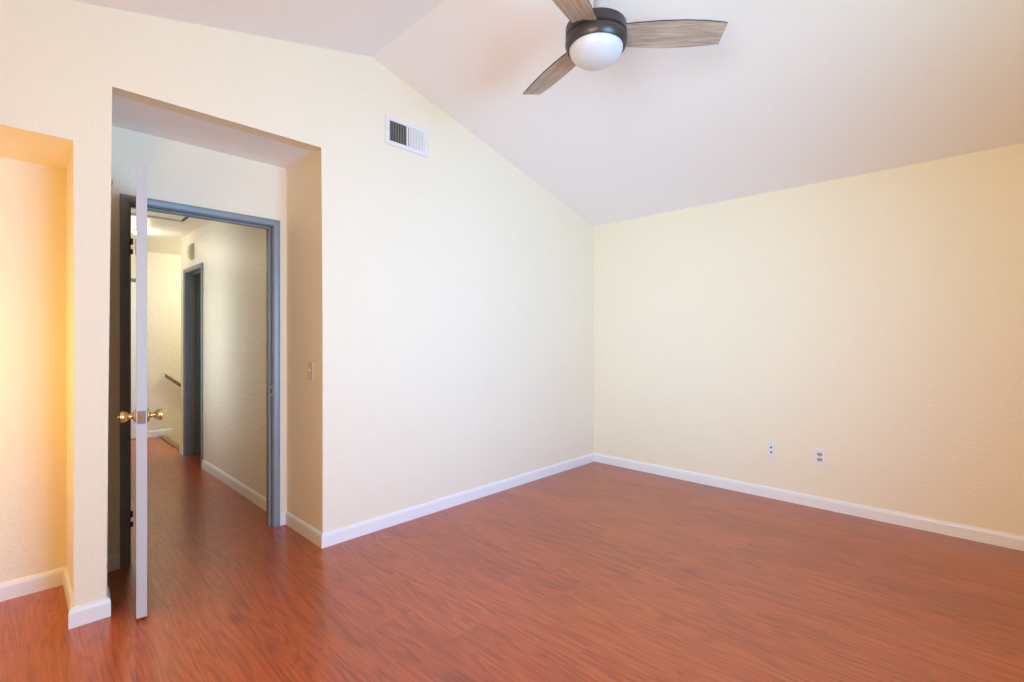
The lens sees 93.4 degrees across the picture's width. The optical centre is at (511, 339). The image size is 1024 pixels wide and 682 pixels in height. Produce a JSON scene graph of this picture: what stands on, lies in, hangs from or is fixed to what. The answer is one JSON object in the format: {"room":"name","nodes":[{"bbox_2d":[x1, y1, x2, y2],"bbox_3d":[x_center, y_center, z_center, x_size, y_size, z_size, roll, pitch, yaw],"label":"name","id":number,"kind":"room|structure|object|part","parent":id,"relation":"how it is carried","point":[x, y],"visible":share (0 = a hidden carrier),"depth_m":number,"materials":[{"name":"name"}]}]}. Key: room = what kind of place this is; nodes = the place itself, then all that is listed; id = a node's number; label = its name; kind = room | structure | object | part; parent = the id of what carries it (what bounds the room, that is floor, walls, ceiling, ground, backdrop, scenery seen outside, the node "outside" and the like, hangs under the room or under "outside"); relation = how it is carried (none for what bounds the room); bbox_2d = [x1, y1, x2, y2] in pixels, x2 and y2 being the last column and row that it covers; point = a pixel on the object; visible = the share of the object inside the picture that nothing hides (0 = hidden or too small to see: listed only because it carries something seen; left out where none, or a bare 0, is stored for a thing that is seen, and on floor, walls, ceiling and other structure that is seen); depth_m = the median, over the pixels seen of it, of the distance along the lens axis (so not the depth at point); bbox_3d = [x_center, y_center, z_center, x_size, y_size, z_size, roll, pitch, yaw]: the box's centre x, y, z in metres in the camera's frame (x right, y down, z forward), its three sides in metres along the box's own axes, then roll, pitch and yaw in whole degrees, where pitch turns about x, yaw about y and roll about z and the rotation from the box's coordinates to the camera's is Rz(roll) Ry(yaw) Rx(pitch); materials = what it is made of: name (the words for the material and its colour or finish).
{"room":"empty bedroom","nodes":[
{"label":"empty bedroom","id":0,"kind":"room"},
{"bbox_2d":[131,250,180,444],"bbox_3d":[-4.007,1.270,7.032,0.115,4.800,4.090,0,0,44],"label":"wall","id":1,"kind":"structure","parent":0,"point":[163,270],"depth_m":6.35,"materials":[{"name":"beige paint"}]},
{"bbox_2d":[131,282,135,438],"bbox_3d":[-5.002,0.268,5.946,0.035,1.989,0.709,0,0,44],"label":"door","id":2,"kind":"structure","parent":1,"relation":"in","point":[133,284],"depth_m":6.12,"materials":[{"name":"white paint"}]},
{"bbox_2d":[147,428,172,437],"bbox_3d":[-4.607,1.226,6.315,0.013,0.088,0.276,0,0,44],"label":"baseboard","id":3,"kind":"structure","parent":1,"relation":"attached to","point":[154,433],"depth_m":6.31,"materials":[{"name":"white paint"}]},
{"bbox_2d":[165,374,180,386],"bbox_3d":[-3.853,1.311,7.043,0.090,1.725,2.000,0,0,44],"label":"handrail","id":4,"kind":"object","parent":1,"relation":"attached to","point":[166,375],"visible":0.07,"depth_m":6.35,"materials":[{"name":"brown wood"}]},
{"bbox_2d":[131,216,209,254],"bbox_3d":[-2.507,-1.180,5.590,4.276,0.100,4.090,0,0,44],"label":"ceiling","id":5,"kind":"structure","parent":0,"point":[163,236],"depth_m":5.15,"materials":[{"name":"beige paint"}]},
{"bbox_2d":[131,208,196,223],"bbox_3d":[-2.978,-1.122,4.080,1.030,0.016,0.630,0,0,44],"label":"attic hatch","id":6,"kind":"object","parent":5,"relation":"attached to","point":[152,215],"visible":0.26,"depth_m":4.45,"materials":[{"name":"beige paint"}]},
{"bbox_3d":[-2.978,-1.126,4.080,0.880,0.004,0.480,0,0,44],"label":"panel","id":7,"kind":"part","parent":6,"relation":"part of","materials":[{"name":"beige paint"}]},
{"bbox_3d":[-2.978,-1.122,4.080,1.030,0.016,0.630,0,0,44],"label":"frame","id":8,"kind":"part","parent":6,"relation":"part of","materials":[{"name":"beige paint"}]},
{"bbox_2d":[107,126,286,554],"bbox_3d":[-1.944,-0.003,3.007,0.115,2.546,1.005,0,0,44],"label":"wall","id":9,"kind":"structure","parent":0,"point":[177,172],"depth_m":2.87,"materials":[{"name":"beige paint"}]},
{"bbox_2d":[107,552,119,571],"bbox_3d":[-2.210,1.226,2.638,0.013,0.088,0.104,0,0,44],"label":"baseboard","id":10,"kind":"structure","parent":9,"relation":"attached to","point":[113,560],"depth_m":2.65,"materials":[{"name":"white paint"}]},
{"bbox_2d":[118,164,161,618],"bbox_3d":[-1.887,0.235,2.455,0.164,2.046,0.714,0,0,-37],"label":"door","id":11,"kind":"structure","parent":9,"relation":"in","point":[141,415],"depth_m":2.18,"materials":[{"name":"grey paint"}]},
{"bbox_3d":[-1.748,0.352,2.199,0.057,0.066,0.066,0,0,-37],"label":"knob","id":12,"kind":"part","parent":11,"relation":"part of","materials":[{"name":"gold metal"}]},
{"bbox_3d":[-1.673,0.353,2.180,0.030,0.058,0.002,0,0,-37],"label":"latch plate","id":13,"kind":"part","parent":11,"relation":"part of","materials":[{"name":"gold metal"}]},
{"bbox_3d":[-1.671,0.352,2.257,0.057,0.066,0.066,0,0,-37],"label":"knob","id":14,"kind":"part","parent":11,"relation":"part of","materials":[{"name":"gold metal"}]},
{"bbox_2d":[120,193,279,568],"bbox_3d":[-1.922,0.231,3.025,0.156,2.079,0.853,0,0,44],"label":"trim","id":15,"kind":"structure","parent":9,"relation":"attached to","point":[272,226],"depth_m":2.95,"materials":[{"name":"blue paint"}]},
{"bbox_2d":[280,511,285,525],"bbox_3d":[-1.567,1.226,3.308,0.013,0.088,0.048,0,0,44],"label":"baseboard","id":16,"kind":"structure","parent":9,"relation":"attached to","point":[282,514],"depth_m":3.30,"materials":[{"name":"white paint"}]},
{"bbox_2d":[181,152,314,527],"bbox_3d":[-2.425,-0.003,4.250,3.409,2.546,0.120,0,0,44],"label":"wall","id":17,"kind":"structure","parent":0,"point":[233,256],"depth_m":3.80,"materials":[{"name":"beige paint"}]},
{"bbox_2d":[159,435,179,449],"bbox_3d":[-4.133,1.264,5.875,1.306,0.012,0.057,0,0,44],"label":"trim","id":18,"kind":"structure","parent":17,"relation":"attached to","point":[163,437],"depth_m":5.94,"materials":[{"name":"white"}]},
{"bbox_2d":[179,445,182,454],"bbox_3d":[-3.642,1.226,5.327,0.188,0.088,0.013,0,0,44],"label":"baseboard","id":19,"kind":"structure","parent":17,"relation":"attached to","point":[180,447],"depth_m":5.33,"materials":[{"name":"white paint"}]},
{"bbox_2d":[187,243,193,259],"bbox_3d":[-3.354,-0.915,5.030,0.116,0.170,0.042,0,0,44],"label":"door chime","id":20,"kind":"object","parent":17,"relation":"attached to","point":[190,249],"visible":1,"depth_m":5.00,"materials":[{"name":"beige plastic"}]},
{"bbox_2d":[183,262,202,467],"bbox_3d":[-3.274,0.256,5.054,0.721,2.029,0.137,0,0,44],"label":"trim","id":21,"kind":"structure","parent":17,"relation":"attached to","point":[191,274],"depth_m":5.26,"materials":[{"name":"blue paint"}]},
{"bbox_2d":[199,275,200,453],"bbox_3d":[-3.220,0.275,5.534,0.034,1.971,0.620,0,0,44],"label":"door","id":22,"kind":"structure","parent":17,"relation":"in","point":[199,275],"depth_m":5.31,"materials":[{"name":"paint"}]},
{"bbox_2d":[202,459,265,510],"bbox_3d":[-2.348,1.226,4.083,1.959,0.088,0.013,0,0,44],"label":"baseboard","id":23,"kind":"structure","parent":17,"relation":"attached to","point":[250,494],"depth_m":4.03,"materials":[{"name":"white paint"}]},
{"bbox_2d":[285,511,321,548],"bbox_3d":[-1.355,1.226,3.128,0.567,0.088,0.013,0,0,44],"label":"baseboard","id":24,"kind":"structure","parent":17,"relation":"attached to","point":[312,534],"depth_m":3.10,"materials":[{"name":"white paint"}]},
{"bbox_2d":[308,362,312,379],"bbox_3d":[-1.280,0.200,3.054,0.072,0.114,0.016,0,0,44],"label":"light switch","id":25,"kind":"object","parent":17,"relation":"attached to","point":[310,364],"visible":1,"depth_m":3.05,"materials":[{"name":"beige plastic"}]},
{"bbox_2d":[0,0,593,606],"bbox_3d":[-0.965,-0.297,3.227,0.115,3.134,5.130,0,0,44],"label":"wall","id":26,"kind":"structure","parent":0,"point":[454,291],"depth_m":3.15,"materials":[{"name":"beige paint"}]},
{"bbox_2d":[0,150,73,591],"bbox_3d":[-2.559,-0.013,2.051,0.554,2.566,1.225,0,0,44],"label":"wall niche","id":27,"kind":"object","parent":26,"relation":"in","point":[37,200],"visible":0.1,"depth_m":2.42,"materials":[{"name":"beige paint"}]},
{"bbox_2d":[0,566,65,601],"bbox_3d":[-2.656,1.226,2.155,0.013,0.088,0.980,0,0,44],"label":"baseboard","id":28,"kind":"structure","parent":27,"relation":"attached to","point":[26,585],"depth_m":2.41,"materials":[{"name":"white paint"}]},
{"bbox_2d":[0,131,72,168],"bbox_3d":[-2.507,-0.937,2.012,0.426,0.100,0.980,0,0,44],"label":"soffit","id":29,"kind":"object","parent":27,"relation":"attached to","point":[12,146],"visible":0.6,"depth_m":2.27,"materials":[{"name":"beige paint"}]},
{"bbox_2d":[63,567,72,609],"bbox_3d":[-2.172,1.226,2.361,0.426,0.088,0.013,0,0,44],"label":"baseboard","id":30,"kind":"structure","parent":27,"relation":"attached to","point":[66,581],"depth_m":2.34,"materials":[{"name":"white paint"}]},
{"bbox_2d":[68,597,72,613],"bbox_3d":[-1.977,1.226,2.164,0.013,0.088,0.130,0,0,-40],"label":"baseboard","id":31,"kind":"object","parent":26,"relation":"attached to","point":[71,600],"visible":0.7,"depth_m":2.17,"materials":[{"name":"white paint"}]},
{"bbox_2d":[68,597,110,629],"bbox_3d":[-1.895,1.226,2.167,0.013,0.088,0.144,0,0,44],"label":"baseboard","id":32,"kind":"object","parent":26,"relation":"attached to","point":[89,612],"visible":1,"depth_m":2.16,"materials":[{"name":"white paint"}]},
{"bbox_2d":[107,587,110,599],"bbox_3d":[-1.887,1.226,2.257,0.013,0.088,0.128,0,0,-42],"label":"baseboard","id":33,"kind":"object","parent":26,"relation":"attached to","point":[108,590],"visible":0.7,"depth_m":2.25,"materials":[{"name":"white paint"}]},
{"bbox_2d":[385,114,427,156],"bbox_3d":[-0.732,-1.420,3.376,0.012,0.196,0.350,0,0,44],"label":"air vent","id":34,"kind":"object","parent":26,"relation":"in","point":[401,134],"visible":1,"depth_m":3.37,"materials":[{"name":"white metal"}]},
{"bbox_2d":[322,453,593,547],"bbox_3d":[-0.150,1.226,3.982,0.013,0.088,2.913,0,0,44],"label":"baseboard","id":35,"kind":"structure","parent":26,"relation":"attached to","point":[342,534],"depth_m":3.58,"materials":[{"name":"white paint"}]},
{"bbox_2d":[0,437,1023,681],"bbox_3d":[-0.952,1.380,3.215,9.810,0.220,5.360,0,0,44],"label":"floor","id":36,"kind":"structure","parent":0,"point":[593,571],"depth_m":2.36,"materials":[{"name":"brown wood"}]},
{"bbox_2d":[70,0,1023,225],"bbox_3d":[0.631,-1.577,1.693,5.419,0.855,5.360,0,0,44],"label":"ceiling","id":37,"kind":"structure","parent":0,"point":[791,93],"depth_m":2.89,"materials":[{"name":"white paint"}]},
{"bbox_2d":[523,0,727,94],"bbox_3d":[0.311,-1.558,2.306,1.080,0.485,1.053,-1,-1,44],"label":"ceiling fan","id":38,"kind":"object","parent":37,"relation":"hanging from","point":[596,37],"visible":1,"depth_m":2.27,"materials":[{"name":"brown wood"}]},
{"bbox_3d":[0.236,-1.454,2.632,0.155,0.006,0.504,-15,6,-27],"label":"blade","id":39,"kind":"part","parent":38,"relation":"part of","materials":[{"name":"brown wood"}]},
{"bbox_3d":[0.217,-1.461,2.021,0.155,0.006,0.504,15,7,31],"label":"blade","id":40,"kind":"part","parent":38,"relation":"part of","materials":[{"name":"brown wood"}]},
{"bbox_3d":[0.404,-1.359,2.320,0.257,0.085,0.257,-1,-1,44],"label":"globe","id":41,"kind":"part","parent":38,"relation":"part of","materials":[{"name":"white glass"}]},
{"bbox_3d":[0.756,-1.461,2.311,0.504,0.007,0.155,0,-14,2],"label":"blade","id":42,"kind":"part","parent":38,"relation":"part of","materials":[{"name":"brown wood"}]},
{"bbox_2d":[594,143,1023,535],"bbox_3d":[2.607,0.030,3.432,4.980,2.480,0.115,0,0,44],"label":"wall","id":43,"kind":"structure","parent":0,"point":[874,321],"depth_m":3.57,"materials":[{"name":"beige paint"}]},
{"bbox_2d":[767,442,775,456],"bbox_3d":[2.072,0.883,3.859,0.068,0.114,0.010,0,0,44],"label":"jack plate","id":44,"kind":"object","parent":43,"relation":"attached to","point":[771,447],"visible":1,"depth_m":3.86,"materials":[{"name":"white plastic"}]},
{"bbox_2d":[594,453,1023,550],"bbox_3d":[2.562,1.226,3.386,4.750,0.088,0.013,0,0,44],"label":"baseboard","id":45,"kind":"structure","parent":43,"relation":"attached to","point":[993,537],"depth_m":3.55,"materials":[{"name":"white paint"}]},
{"bbox_2d":[814,449,825,464],"bbox_3d":[2.313,0.884,3.627,0.076,0.114,0.009,0,0,44],"label":"power outlet","id":46,"kind":"object","parent":43,"relation":"attached to","point":[819,455],"visible":1,"depth_m":3.62,"materials":[{"name":"white plastic"}]}
]}

